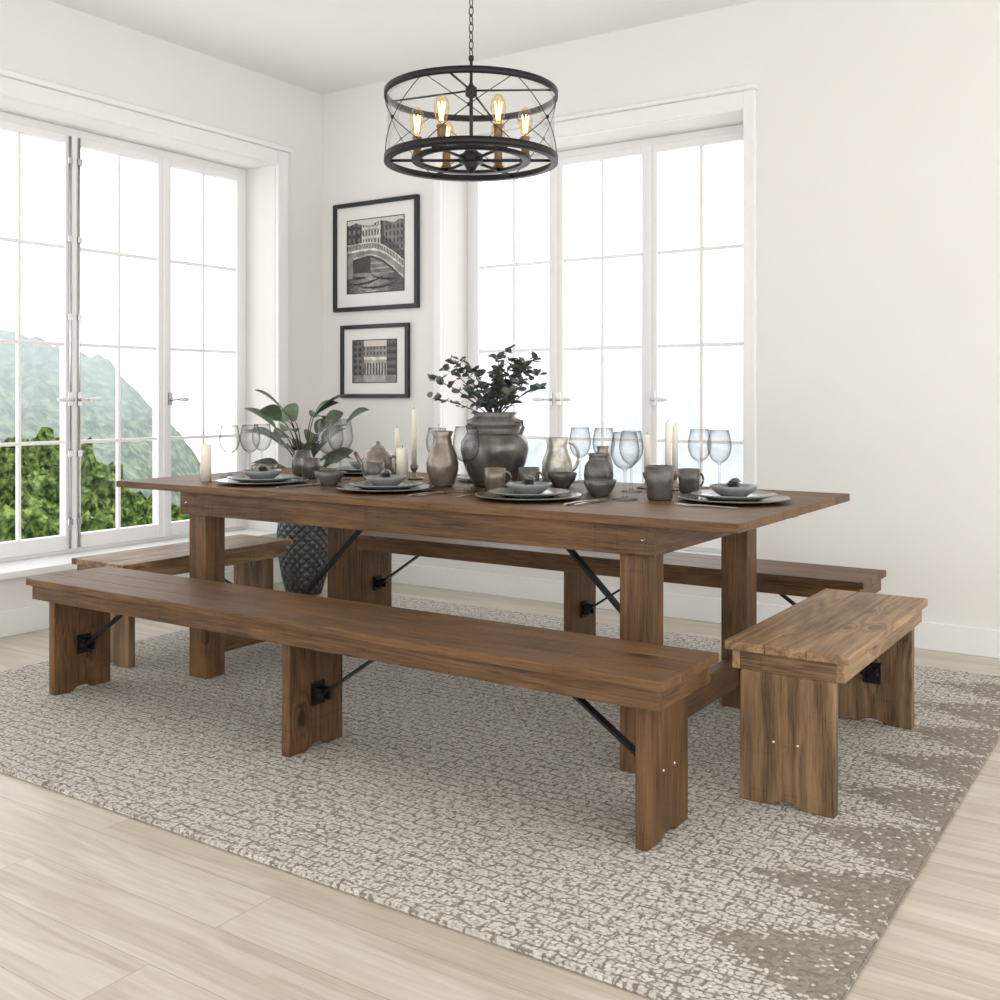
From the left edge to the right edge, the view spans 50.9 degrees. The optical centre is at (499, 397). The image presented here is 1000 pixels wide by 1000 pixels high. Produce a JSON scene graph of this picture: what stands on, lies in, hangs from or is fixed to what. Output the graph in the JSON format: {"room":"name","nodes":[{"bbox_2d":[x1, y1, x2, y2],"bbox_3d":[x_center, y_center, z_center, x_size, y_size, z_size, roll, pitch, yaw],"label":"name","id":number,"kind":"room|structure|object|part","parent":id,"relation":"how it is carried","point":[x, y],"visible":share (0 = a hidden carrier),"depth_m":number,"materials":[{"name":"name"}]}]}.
{"room":"dining room","nodes":[
{"label":"dining room","id":0,"kind":"room"},
{"bbox_2d":[0,0,321,610],"bbox_3d":[-3.123,-0.403,3.879,0.320,3.005,7.390,0,0,34],"label":"wall","id":1,"kind":"structure","parent":0,"point":[47,40],"depth_m":6.09,"materials":[{"name":"paint"}]},
{"bbox_2d":[0,111,245,562],"bbox_3d":[-2.546,-0.296,4.946,0.097,2.188,3.526,0,0,34],"label":"window","id":2,"kind":"structure","parent":1,"relation":"in","point":[162,528],"depth_m":5.76,"materials":[{"name":"paint"}]},
{"bbox_2d":[57,136,189,548],"bbox_3d":[-2.328,-0.285,5.148,0.065,2.110,1.976,0,0,34],"label":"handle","id":3,"kind":"object","parent":2,"relation":"attached to","point":[69,399],"visible":1,"depth_m":5.42,"materials":[{"name":"metal"}]},
{"bbox_2d":[0,529,276,579],"bbox_3d":[-2.424,0.814,4.864,0.350,0.032,3.524,0,0,34],"label":"trim","id":4,"kind":"structure","parent":1,"relation":"attached to","point":[62,562],"depth_m":5.16,"materials":[{"name":"paint"}]},
{"bbox_2d":[0,562,282,637],"bbox_3d":[-3.076,1.040,3.644,0.018,0.120,7.052,0,0,34],"label":"baseboard","id":5,"kind":"structure","parent":1,"relation":"attached to","point":[27,619],"depth_m":4.93,"materials":[{"name":"paint"}]},
{"bbox_2d":[0,68,292,531],"bbox_3d":[-2.301,-0.333,4.783,0.045,2.345,3.736,0,0,34],"label":"trim","id":6,"kind":"structure","parent":1,"relation":"attached to","point":[14,85],"depth_m":5.76,"materials":[{"name":"paint"}]},
{"bbox_2d":[49,0,756,94],"bbox_3d":[-0.298,-1.965,1.996,7.110,0.120,7.390,0,0,34],"label":"ceiling","id":7,"kind":"structure","parent":0,"point":[322,47],"depth_m":5.40,"materials":[{"name":"paint"}]},
{"bbox_2d":[384,0,557,181],"bbox_3d":[-0.109,-1.377,3.979,0.661,1.055,0.658,0,0,34],"label":"drum chandelier","id":8,"kind":"object","parent":7,"relation":"hanging from","point":[470,158],"visible":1,"depth_m":3.94,"materials":[{"name":"black metal"}]},
{"bbox_2d":[0,576,999,999],"bbox_3d":[-0.298,1.160,1.996,7.110,0.120,7.390,0,0,34],"label":"floor","id":9,"kind":"structure","parent":0,"point":[97,902],"depth_m":2.19,"materials":[{"name":"beige wood"}]},
{"bbox_2d":[245,389,368,595],"bbox_3d":[-1.143,0.526,5.875,0.665,1.148,0.692,0,0,-45],"label":"potted plant","id":10,"kind":"object","parent":9,"relation":"on","point":[305,558],"visible":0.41,"depth_m":5.80,"materials":[{"name":"green plant"}]},
{"bbox_2d":[0,595,999,999],"bbox_3d":[-0.143,1.093,3.851,3.430,0.012,2.750,0,0,34],"label":"area rug","id":11,"kind":"object","parent":9,"relation":"on","point":[503,815],"visible":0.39,"depth_m":2.82,"materials":[{"name":"beige carpet"}]},
{"bbox_2d":[72,534,290,667],"bbox_3d":[-1.370,0.874,4.615,0.339,0.428,0.920,0,0,34],"label":"wooden bench","id":12,"kind":"object","parent":11,"relation":"on","point":[251,556],"visible":0.56,"depth_m":4.43,"materials":[{"name":"brown wood"},{"name":"black metal"}]},
{"bbox_3d":[-1.581,0.886,4.298,0.235,0.404,0.034,0,0,34],"label":"leg","id":13,"kind":"part","parent":12,"relation":"part of","materials":[{"name":"brown wood"}]},
{"bbox_3d":[-1.159,0.886,4.932,0.235,0.404,0.034,0,0,34],"label":"leg","id":14,"kind":"part","parent":12,"relation":"part of","materials":[{"name":"brown wood"}]},
{"bbox_2d":[26,566,717,851],"bbox_3d":[-0.584,0.874,3.280,2.537,0.428,0.344,0,0,34],"label":"wooden bench","id":15,"kind":"object","parent":11,"relation":"on","point":[314,633],"visible":1,"depth_m":3.03,"materials":[{"name":"brown wood"}]},
{"bbox_3d":[-1.574,0.886,3.940,0.034,0.404,0.240,0,0,34],"label":"leg","id":16,"kind":"part","parent":15,"relation":"part of","materials":[{"name":"brown wood"}]},
{"bbox_3d":[-0.584,0.886,3.280,0.034,0.404,0.240,0,0,34],"label":"leg","id":17,"kind":"part","parent":15,"relation":"part of","materials":[{"name":"brown wood"}]},
{"bbox_3d":[0.406,0.886,2.620,0.034,0.404,0.240,0,0,34],"label":"leg","id":18,"kind":"part","parent":15,"relation":"part of","materials":[{"name":"brown wood"}]},
{"bbox_2d":[116,467,849,772],"bbox_3d":[-0.167,0.713,4.002,2.657,0.750,1.074,0,0,34],"label":"dining table","id":19,"kind":"object","parent":11,"relation":"on","point":[642,530],"visible":0.59,"depth_m":3.51,"materials":[{"name":"brown wood"}]},
{"bbox_2d":[200,444,211,480],"bbox_3d":[-1.197,0.258,4.276,0.044,0.160,0.044,0,0,34],"label":"pillar candle","id":20,"kind":"object","parent":19,"relation":"on","point":[205,449],"visible":0.96,"depth_m":4.26,"materials":[{"name":"wax"}]},
{"bbox_3d":[-1.150,0.726,4.122,0.096,0.724,0.096,0,0,34],"label":"leg","id":21,"kind":"part","parent":19,"relation":"part of","materials":[{"name":"brown wood"}]},
{"bbox_2d":[219,425,239,476],"bbox_3d":[-1.159,0.227,4.498,0.088,0.219,0.088,0,0,34],"label":"wine glass","id":22,"kind":"object","parent":19,"relation":"on","point":[221,425],"visible":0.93,"depth_m":4.50,"materials":[{"name":"clear glass"}]},
{"bbox_2d":[215,464,308,485],"bbox_3d":[-0.937,0.298,4.146,0.360,0.078,0.360,0,0,34],"label":"dinner plate","id":23,"kind":"object","parent":19,"relation":"on","point":[261,476],"visible":1,"depth_m":4.09,"materials":[{"name":"ceramic"}]},
{"bbox_3d":[-0.937,0.319,4.146,0.274,0.019,0.274,0,0,34],"label":"plate","id":24,"kind":"part","parent":23,"relation":"part of","materials":[{"name":"grey ceramic"}]},
{"bbox_2d":[242,469,282,478],"bbox_3d":[-0.937,0.303,4.146,0.156,0.037,0.156,0,0,34],"label":"bowl","id":25,"kind":"object","parent":23,"relation":"on","point":[251,473],"depth_m":4.10,"materials":[{"name":"grey ceramic"}]},
{"bbox_2d":[250,464,277,468],"bbox_3d":[-0.990,0.309,4.410,0.116,0.056,0.116,0,0,34],"label":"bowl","id":26,"kind":"object","parent":19,"relation":"on","point":[270,466],"visible":0.21,"depth_m":4.39,"materials":[{"name":"grey ceramic"}]},
{"bbox_2d":[276,483,316,487],"bbox_3d":[-0.765,0.334,4.014,0.016,0.005,0.230,0,0,34],"label":"table knife","id":27,"kind":"object","parent":19,"relation":"on","point":[313,483],"visible":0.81,"depth_m":3.96,"materials":[{"name":"metal"}]},
{"bbox_2d":[284,483,319,487],"bbox_3d":[-0.745,0.332,3.994,0.020,0.005,0.200,0,0,34],"label":"fork","id":28,"kind":"object","parent":19,"relation":"on","point":[317,483],"visible":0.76,"depth_m":3.99,"materials":[{"name":"metal"}]},
{"bbox_2d":[292,450,313,475],"bbox_3d":[-0.857,0.282,4.574,0.100,0.110,0.100,0,0,34],"label":"jar","id":29,"kind":"object","parent":19,"relation":"on","point":[296,460],"visible":0.67,"depth_m":4.54,"materials":[{"name":"grey ceramic"}]},
{"bbox_2d":[301,458,319,478],"bbox_3d":[-0.788,0.295,4.404,0.078,0.085,0.092,0,0,45],"label":"mug","id":30,"kind":"object","parent":19,"relation":"on","point":[308,465],"visible":0.77,"depth_m":4.37,"materials":[{"name":"grey ceramic"}]},
{"bbox_2d":[314,470,343,485],"bbox_3d":[-0.657,0.309,4.044,0.116,0.056,0.116,0,0,34],"label":"bowl","id":31,"kind":"object","parent":19,"relation":"on","point":[325,477],"visible":1,"depth_m":4.01,"materials":[{"name":"grey ceramic"}]},
{"bbox_2d":[316,420,343,482],"bbox_3d":[-0.681,0.212,4.200,0.110,0.249,0.110,0,0,34],"label":"wine glass","id":32,"kind":"object","parent":19,"relation":"on","point":[319,420],"visible":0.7,"depth_m":4.19,"materials":[{"name":"clear glass"}]},
{"bbox_2d":[327,419,352,479],"bbox_3d":[-0.661,0.212,4.349,0.106,0.249,0.106,0,0,34],"label":"wine glass","id":33,"kind":"object","parent":19,"relation":"on","point":[330,419],"visible":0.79,"depth_m":4.34,"materials":[{"name":"clear glass"}]},
{"bbox_3d":[-0.716,0.726,4.772,0.096,0.724,0.096,0,0,34],"label":"leg","id":34,"kind":"part","parent":19,"relation":"part of","materials":[{"name":"brown wood"}]},
{"bbox_2d":[330,461,361,474],"bbox_3d":[-0.594,0.298,4.680,0.360,0.078,0.360,0,0,34],"label":"dinner plate","id":35,"kind":"object","parent":19,"relation":"on","point":[355,468],"visible":0.2,"depth_m":4.62,"materials":[{"name":"ceramic"}]},
{"bbox_3d":[-0.594,0.319,4.680,0.274,0.019,0.274,0,0,34],"label":"plate","id":36,"kind":"part","parent":35,"relation":"part of","materials":[{"name":"grey ceramic"}]},
{"bbox_2d":[349,461,360,468],"bbox_3d":[-0.594,0.303,4.680,0.156,0.037,0.156,0,0,34],"label":"bowl","id":37,"kind":"object","parent":35,"relation":"on","point":[355,464],"depth_m":4.64,"materials":[{"name":"grey ceramic"}]},
{"bbox_2d":[364,462,383,480],"bbox_3d":[-0.497,0.295,4.099,0.092,0.085,0.078,0,0,29],"label":"mug","id":38,"kind":"object","parent":19,"relation":"on","point":[370,468],"visible":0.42,"depth_m":4.06,"materials":[{"name":"grey ceramic"}]},
{"bbox_2d":[354,441,395,478],"bbox_3d":[-0.502,0.257,4.300,0.146,0.162,0.161,0,0,-32],"label":"teapot","id":39,"kind":"object","parent":19,"relation":"on","point":[376,453],"visible":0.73,"depth_m":4.26,"materials":[{"name":"grey ceramic"}]},
{"bbox_3d":[-0.575,0.254,4.321,0.059,0.069,0.028,0,0,16],"label":"spout","id":40,"kind":"part","parent":39,"relation":"part of","materials":[{"name":"brown ceramic"}]},
{"bbox_2d":[336,469,434,492],"bbox_3d":[-0.416,0.298,3.829,0.360,0.078,0.360,0,0,34],"label":"dinner plate","id":41,"kind":"object","parent":19,"relation":"on","point":[385,482],"visible":1,"depth_m":3.78,"materials":[{"name":"ceramic"}]},
{"bbox_3d":[-0.416,0.319,3.829,0.274,0.019,0.274,0,0,34],"label":"plate","id":42,"kind":"part","parent":41,"relation":"part of","materials":[{"name":"grey ceramic"}]},
{"bbox_2d":[364,475,406,485],"bbox_3d":[-0.416,0.303,3.829,0.156,0.037,0.156,0,0,34],"label":"bowl","id":43,"kind":"object","parent":41,"relation":"on","point":[375,480],"depth_m":3.78,"materials":[{"name":"grey ceramic"}]},
{"bbox_2d":[394,428,398,474],"bbox_3d":[-0.438,0.228,4.463,0.080,0.220,0.080,0,0,34],"label":"taper candle","id":44,"kind":"object","parent":19,"relation":"on","point":[396,434],"visible":0.32,"depth_m":4.45,"materials":[{"name":"beige wax"}]},
{"bbox_2d":[396,445,407,479],"bbox_3d":[-0.388,0.263,4.170,0.048,0.150,0.048,0,0,34],"label":"pillar candle","id":45,"kind":"object","parent":19,"relation":"on","point":[401,453],"visible":0.83,"depth_m":4.15,"materials":[{"name":"wax"}]},
{"bbox_2d":[408,409,423,479],"bbox_3d":[-0.357,0.188,4.373,0.080,0.300,0.080,0,0,34],"label":"taper candle","id":46,"kind":"object","parent":19,"relation":"on","point":[414,466],"visible":0.97,"depth_m":4.36,"materials":[{"name":"beige wax"}]},
{"bbox_2d":[408,490,447,495],"bbox_3d":[-0.244,0.334,3.696,0.016,0.005,0.230,0,0,34],"label":"table knife","id":47,"kind":"object","parent":19,"relation":"on","point":[444,490],"visible":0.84,"depth_m":3.65,"materials":[{"name":"metal"}]},
{"bbox_2d":[418,490,454,495],"bbox_3d":[-0.223,0.332,3.676,0.020,0.005,0.200,0,0,34],"label":"fork","id":48,"kind":"object","parent":19,"relation":"on","point":[448,490],"visible":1,"depth_m":3.68,"materials":[{"name":"metal"}]},
{"bbox_2d":[426,431,458,486],"bbox_3d":[-0.219,0.232,3.998,0.124,0.212,0.124,0,0,34],"label":"ceramic vase","id":49,"kind":"object","parent":19,"relation":"on","point":[442,464],"visible":0.97,"depth_m":3.96,"materials":[{"name":"grey ceramic"}]},
{"bbox_2d":[453,426,478,491],"bbox_3d":[-0.122,0.220,3.776,0.097,0.234,0.097,0,0,34],"label":"wine glass","id":50,"kind":"object","parent":19,"relation":"on","point":[456,426],"visible":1,"depth_m":3.77,"materials":[{"name":"clear glass"}]},
{"bbox_2d":[427,344,546,487],"bbox_3d":[-0.040,0.066,4.022,0.456,0.543,0.262,0,0,19],"label":"potted plant","id":51,"kind":"object","parent":19,"relation":"on","point":[502,442],"visible":0.98,"depth_m":3.96,"materials":[{"name":"grey ceramic"}]},
{"bbox_2d":[484,467,512,490],"bbox_3d":[-0.011,0.295,3.801,0.093,0.085,0.078,0,0,23],"label":"mug","id":52,"kind":"object","parent":19,"relation":"on","point":[494,476],"visible":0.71,"depth_m":3.77,"materials":[{"name":"grey ceramic"}]},
{"bbox_2d":[457,474,541,480],"bbox_3d":[0.003,0.298,4.295,0.360,0.078,0.360,0,0,34],"label":"dinner plate","id":53,"kind":"object","parent":19,"relation":"on","point":[465,477],"visible":0.06,"depth_m":4.28,"materials":[{"name":"ceramic"}]},
{"bbox_2d":[475,476,582,501],"bbox_3d":[0.097,0.298,3.517,0.360,0.078,0.360,0,0,34],"label":"dinner plate","id":54,"kind":"object","parent":19,"relation":"on","point":[527,490],"visible":1,"depth_m":3.47,"materials":[{"name":"ceramic"}]},
{"bbox_3d":[0.097,0.319,3.517,0.274,0.019,0.274,0,0,34],"label":"plate","id":55,"kind":"part","parent":54,"relation":"part of","materials":[{"name":"grey ceramic"}]},
{"bbox_2d":[506,481,551,493],"bbox_3d":[0.097,0.303,3.517,0.156,0.037,0.156,0,0,34],"label":"bowl","id":56,"kind":"object","parent":54,"relation":"on","point":[517,487],"depth_m":3.47,"materials":[{"name":"grey ceramic"}]},
{"bbox_2d":[518,467,543,481],"bbox_3d":[0.113,0.295,3.818,0.092,0.085,0.078,0,0,-2],"label":"mug","id":57,"kind":"object","parent":19,"relation":"on","point":[523,472],"visible":0.47,"depth_m":3.79,"materials":[{"name":"grey ceramic"}]},
{"bbox_2d":[542,437,579,481],"bbox_3d":[0.227,0.246,4.103,0.130,0.183,0.121,0,0,-41],"label":"ceramic pitcher","id":58,"kind":"object","parent":19,"relation":"on","point":[557,458],"visible":0.75,"depth_m":4.06,"materials":[{"name":"grey ceramic"}]},
{"bbox_3d":[0.289,0.230,4.101,0.046,0.128,0.014,0,0,-1],"label":"handle","id":59,"kind":"part","parent":58,"relation":"part of","materials":[{"name":"beige ceramic"}]},
{"bbox_2d":[547,472,576,487],"bbox_3d":[0.233,0.309,3.955,0.116,0.056,0.116,0,0,34],"label":"bowl","id":60,"kind":"object","parent":19,"relation":"on","point":[558,479],"visible":1,"depth_m":3.92,"materials":[{"name":"grey ceramic"}]},
{"bbox_2d":[569,427,590,480],"bbox_3d":[0.320,0.227,4.200,0.088,0.219,0.088,0,0,34],"label":"wine glass","id":61,"kind":"object","parent":19,"relation":"on","point":[571,427],"visible":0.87,"depth_m":4.19,"materials":[{"name":"clear glass"}]},
{"bbox_2d":[563,498,598,504],"bbox_3d":[0.269,0.334,3.384,0.016,0.005,0.230,0,0,34],"label":"table knife","id":62,"kind":"object","parent":19,"relation":"on","point":[576,502],"visible":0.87,"depth_m":3.35,"materials":[{"name":"metal"}]},
{"bbox_2d":[574,498,607,504],"bbox_3d":[0.290,0.332,3.364,0.020,0.005,0.200,0,0,34],"label":"fork","id":63,"kind":"object","parent":19,"relation":"on","point":[602,499],"visible":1,"depth_m":3.39,"materials":[{"name":"metal"}]},
{"bbox_2d":[584,453,613,478],"bbox_3d":[0.355,0.268,3.777,0.108,0.139,0.108,0,0,34],"label":"jar","id":64,"kind":"object","parent":19,"relation":"on","point":[598,465],"visible":0.77,"depth_m":3.74,"materials":[{"name":"grey ceramic"}]},
{"bbox_2d":[583,478,616,496],"bbox_3d":[0.344,0.309,3.617,0.116,0.056,0.116,0,0,34],"label":"bowl","id":65,"kind":"object","parent":19,"relation":"on","point":[598,487],"visible":1,"depth_m":3.58,"materials":[{"name":"grey ceramic"}]},
{"bbox_2d":[596,446,612,464],"bbox_3d":[0.388,0.260,3.972,0.080,0.155,0.080,0,0,34],"label":"ceramic vase","id":66,"kind":"object","parent":19,"relation":"on","point":[600,449],"visible":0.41,"depth_m":3.95,"materials":[{"name":"grey ceramic"}]},
{"bbox_2d":[610,432,639,499],"bbox_3d":[0.414,0.225,3.478,0.097,0.224,0.097,0,0,34],"label":"wine glass","id":67,"kind":"object","parent":19,"relation":"on","point":[613,432],"visible":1,"depth_m":3.48,"materials":[{"name":"clear glass"}]},
{"bbox_2d":[619,431,643,491],"bbox_3d":[0.471,0.227,3.772,0.088,0.219,0.088,0,0,34],"label":"wine glass","id":68,"kind":"object","parent":19,"relation":"on","point":[621,431],"visible":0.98,"depth_m":3.77,"materials":[{"name":"clear glass"}]},
{"bbox_3d":[0.415,0.726,3.079,0.096,0.724,0.096,0,0,34],"label":"leg","id":69,"kind":"part","parent":19,"relation":"part of","materials":[{"name":"brown wood"}]},
{"bbox_2d":[636,435,649,488],"bbox_3d":[0.550,0.233,3.926,0.080,0.210,0.080,0,0,34],"label":"taper candle","id":70,"kind":"object","parent":19,"relation":"on","point":[646,437],"visible":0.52,"depth_m":3.92,"materials":[{"name":"beige wax"}]},
{"bbox_2d":[645,465,674,500],"bbox_3d":[0.530,0.281,3.481,0.100,0.113,0.100,0,0,34],"label":"tumbler","id":71,"kind":"object","parent":19,"relation":"on","point":[659,478],"visible":1,"depth_m":3.44,"materials":[{"name":"grey ceramic"}]},
{"bbox_2d":[665,422,678,490],"bbox_3d":[0.616,0.207,3.850,0.080,0.260,0.080,0,0,34],"label":"taper candle","id":72,"kind":"object","parent":19,"relation":"on","point":[667,424],"visible":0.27,"depth_m":3.84,"materials":[{"name":"beige wax"}]},
{"bbox_2d":[672,425,678,487],"bbox_3d":[0.666,0.215,3.991,0.080,0.245,0.080,0,0,34],"label":"taper candle","id":73,"kind":"object","parent":19,"relation":"on","point":[674,427],"visible":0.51,"depth_m":3.98,"materials":[{"name":"beige wax"}]},
{"bbox_2d":[678,468,703,492],"bbox_3d":[0.678,0.295,3.748,0.078,0.085,0.092,0,0,31],"label":"mug","id":74,"kind":"object","parent":19,"relation":"on","point":[688,478],"visible":0.92,"depth_m":3.71,"materials":[{"name":"grey ceramic"}]},
{"bbox_3d":[0.720,0.292,3.762,0.029,0.058,0.008,0,0,-24],"label":"handle","id":75,"kind":"part","parent":74,"relation":"part of","materials":[{"name":"grey ceramic"}]},
{"bbox_2d":[688,429,711,487],"bbox_3d":[0.750,0.227,3.947,0.088,0.219,0.088,0,0,34],"label":"wine glass","id":76,"kind":"object","parent":19,"relation":"on","point":[690,429],"visible":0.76,"depth_m":3.94,"materials":[{"name":"clear glass"}]},
{"bbox_2d":[676,503,738,507],"bbox_3d":[0.639,0.332,3.240,0.200,0.005,0.020,0,0,34],"label":"fork","id":77,"kind":"object","parent":19,"relation":"on","point":[676,503],"visible":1,"depth_m":3.25,"materials":[{"name":"metal"}]},
{"bbox_2d":[707,430,731,489],"bbox_3d":[0.803,0.227,3.845,0.088,0.219,0.088,0,0,34],"label":"wine glass","id":78,"kind":"object","parent":19,"relation":"on","point":[710,430],"visible":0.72,"depth_m":3.84,"materials":[{"name":"clear glass"}]},
{"bbox_2d":[678,478,790,504],"bbox_3d":[0.761,0.298,3.422,0.360,0.078,0.360,0,0,34],"label":"dinner plate","id":79,"kind":"object","parent":19,"relation":"on","point":[732,492],"visible":1,"depth_m":3.37,"materials":[{"name":"ceramic"}]},
{"bbox_2d":[709,483,757,496],"bbox_3d":[0.761,0.303,3.422,0.156,0.037,0.156,0,0,34],"label":"bowl","id":80,"kind":"object","parent":79,"relation":"on","point":[723,489],"depth_m":3.38,"materials":[{"name":"grey ceramic"}]},
{"bbox_3d":[0.761,0.319,3.422,0.274,0.019,0.274,0,0,34],"label":"plate","id":81,"kind":"part","parent":79,"relation":"part of","materials":[{"name":"grey ceramic"}]},
{"bbox_3d":[0.849,0.726,3.728,0.096,0.724,0.096,0,0,34],"label":"leg","id":82,"kind":"part","parent":19,"relation":"part of","materials":[{"name":"brown wood"}]},
{"bbox_2d":[357,531,885,635],"bbox_3d":[0.349,0.874,4.580,2.500,0.428,0.334,0,0,34],"label":"wooden bench","id":83,"kind":"object","parent":11,"relation":"on","point":[375,550],"visible":0.49,"depth_m":4.50,"materials":[{"name":"brown wood"}]},
{"bbox_3d":[-0.625,0.886,5.230,0.034,0.404,0.230,0,0,34],"label":"leg","id":84,"kind":"part","parent":83,"relation":"part of","materials":[{"name":"brown wood"}]},
{"bbox_3d":[0.349,0.886,4.580,0.034,0.404,0.230,0,0,34],"label":"leg","id":85,"kind":"part","parent":83,"relation":"part of","materials":[{"name":"brown wood"}]},
{"bbox_2d":[725,588,927,818],"bbox_3d":[1.011,0.874,3.160,0.334,0.428,0.935,0,0,34],"label":"wooden bench","id":86,"kind":"object","parent":11,"relation":"on","point":[832,654],"visible":1,"depth_m":2.83,"materials":[{"name":"brown wood"}]},
{"bbox_3d":[0.767,0.912,2.795,0.255,0.352,0.034,0,0,34],"label":"leg","id":87,"kind":"part","parent":86,"relation":"part of","materials":[{"name":"brown wood"}]},
{"bbox_3d":[1.254,0.912,3.525,0.255,0.352,0.034,0,0,34],"label":"leg","id":88,"kind":"part","parent":86,"relation":"part of","materials":[{"name":"brown wood"}]},
{"bbox_2d":[322,0,999,629],"bbox_3d":[1.796,-0.403,4.848,6.790,3.005,0.320,0,0,34],"label":"wall","id":89,"kind":"structure","parent":0,"point":[878,121],"depth_m":4.83,"materials":[{"name":"paint"}]},
{"bbox_2d":[340,322,409,397],"bbox_3d":[-0.759,-0.223,6.341,0.533,0.445,0.030,0,0,34],"label":"framed picture","id":90,"kind":"object","parent":89,"relation":"attached to","point":[374,358],"visible":1,"depth_m":6.33},
{"bbox_2d":[353,339,395,381],"bbox_3d":[-0.759,-0.223,6.340,0.341,0.253,0.001,0,0,34],"label":"print","id":91,"kind":"object","parent":90,"relation":"attached to","point":[373,360],"depth_m":6.34},
{"bbox_2d":[333,194,419,312],"bbox_3d":[-0.754,-0.863,6.337,0.665,0.665,0.030,0,0,34],"label":"framed picture","id":92,"kind":"object","parent":89,"relation":"attached to","point":[376,243],"visible":1,"depth_m":6.33},
{"bbox_2d":[347,215,403,293],"bbox_3d":[-0.754,-0.863,6.337,0.443,0.443,0.001,0,0,34],"label":"print","id":93,"kind":"object","parent":92,"relation":"attached to","point":[375,247],"depth_m":6.34},
{"bbox_2d":[434,83,758,484],"bbox_3d":[0.418,-0.329,5.547,1.947,2.337,0.045,0,0,34],"label":"trim","id":94,"kind":"structure","parent":89,"relation":"attached to","point":[744,97],"depth_m":5.16,"materials":[{"name":"paint"}]},
{"bbox_2d":[468,124,742,552],"bbox_3d":[0.577,-0.296,5.795,1.817,2.188,0.097,0,0,34],"label":"window","id":95,"kind":"structure","parent":89,"relation":"in","point":[650,149],"depth_m":5.77,"materials":[{"name":"paint"}]},
{"bbox_2d":[532,392,666,405],"bbox_3d":[0.539,0.005,5.736,0.832,0.070,0.063,0,0,34],"label":"handle","id":96,"kind":"object","parent":95,"relation":"attached to","point":[560,398],"visible":1,"depth_m":5.85,"materials":[{"name":"metal"}]},
{"bbox_2d":[392,562,999,658],"bbox_3d":[1.702,1.040,4.707,6.790,0.120,0.018,0,0,34],"label":"baseboard","id":97,"kind":"structure","parent":89,"relation":"attached to","point":[976,641],"depth_m":5.27,"materials":[{"name":"paint"}]},
{"bbox_2d":[673,550,720,555],"bbox_3d":[0.495,0.814,5.673,1.815,0.032,0.350,0,0,34],"label":"trim","id":98,"kind":"structure","parent":89,"relation":"attached to","point":[685,551],"depth_m":5.42,"materials":[{"name":"paint"}]},
{"label":"outside","id":99,"kind":"structure","parent":0,"visible":0},
{"bbox_2d":[483,285,742,486],"bbox_3d":[10.515,0.312,94.042,86.832,28.237,81.840,0,0,34],"label":"mountain","id":100,"kind":"structure","parent":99,"point":[723,307],"depth_m":98.26},
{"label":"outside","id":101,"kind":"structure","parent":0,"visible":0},
{"bbox_2d":[0,329,199,507],"bbox_3d":[-34.520,0.628,62.902,82.771,23.767,84.682,0,0,34],"label":"forested hill","id":102,"kind":"structure","parent":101,"point":[40,364],"depth_m":76.64,"materials":[{"name":"green plant"}]},
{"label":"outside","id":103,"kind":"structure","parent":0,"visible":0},
{"bbox_2d":[0,427,188,541],"bbox_3d":[-21.559,5.626,25.848,35.883,8.673,39.337,0,0,34],"label":"shrubs","id":104,"kind":"object","parent":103,"point":[40,464],"visible":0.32,"depth_m":31.91,"materials":[{"name":"green plant"}]}
]}

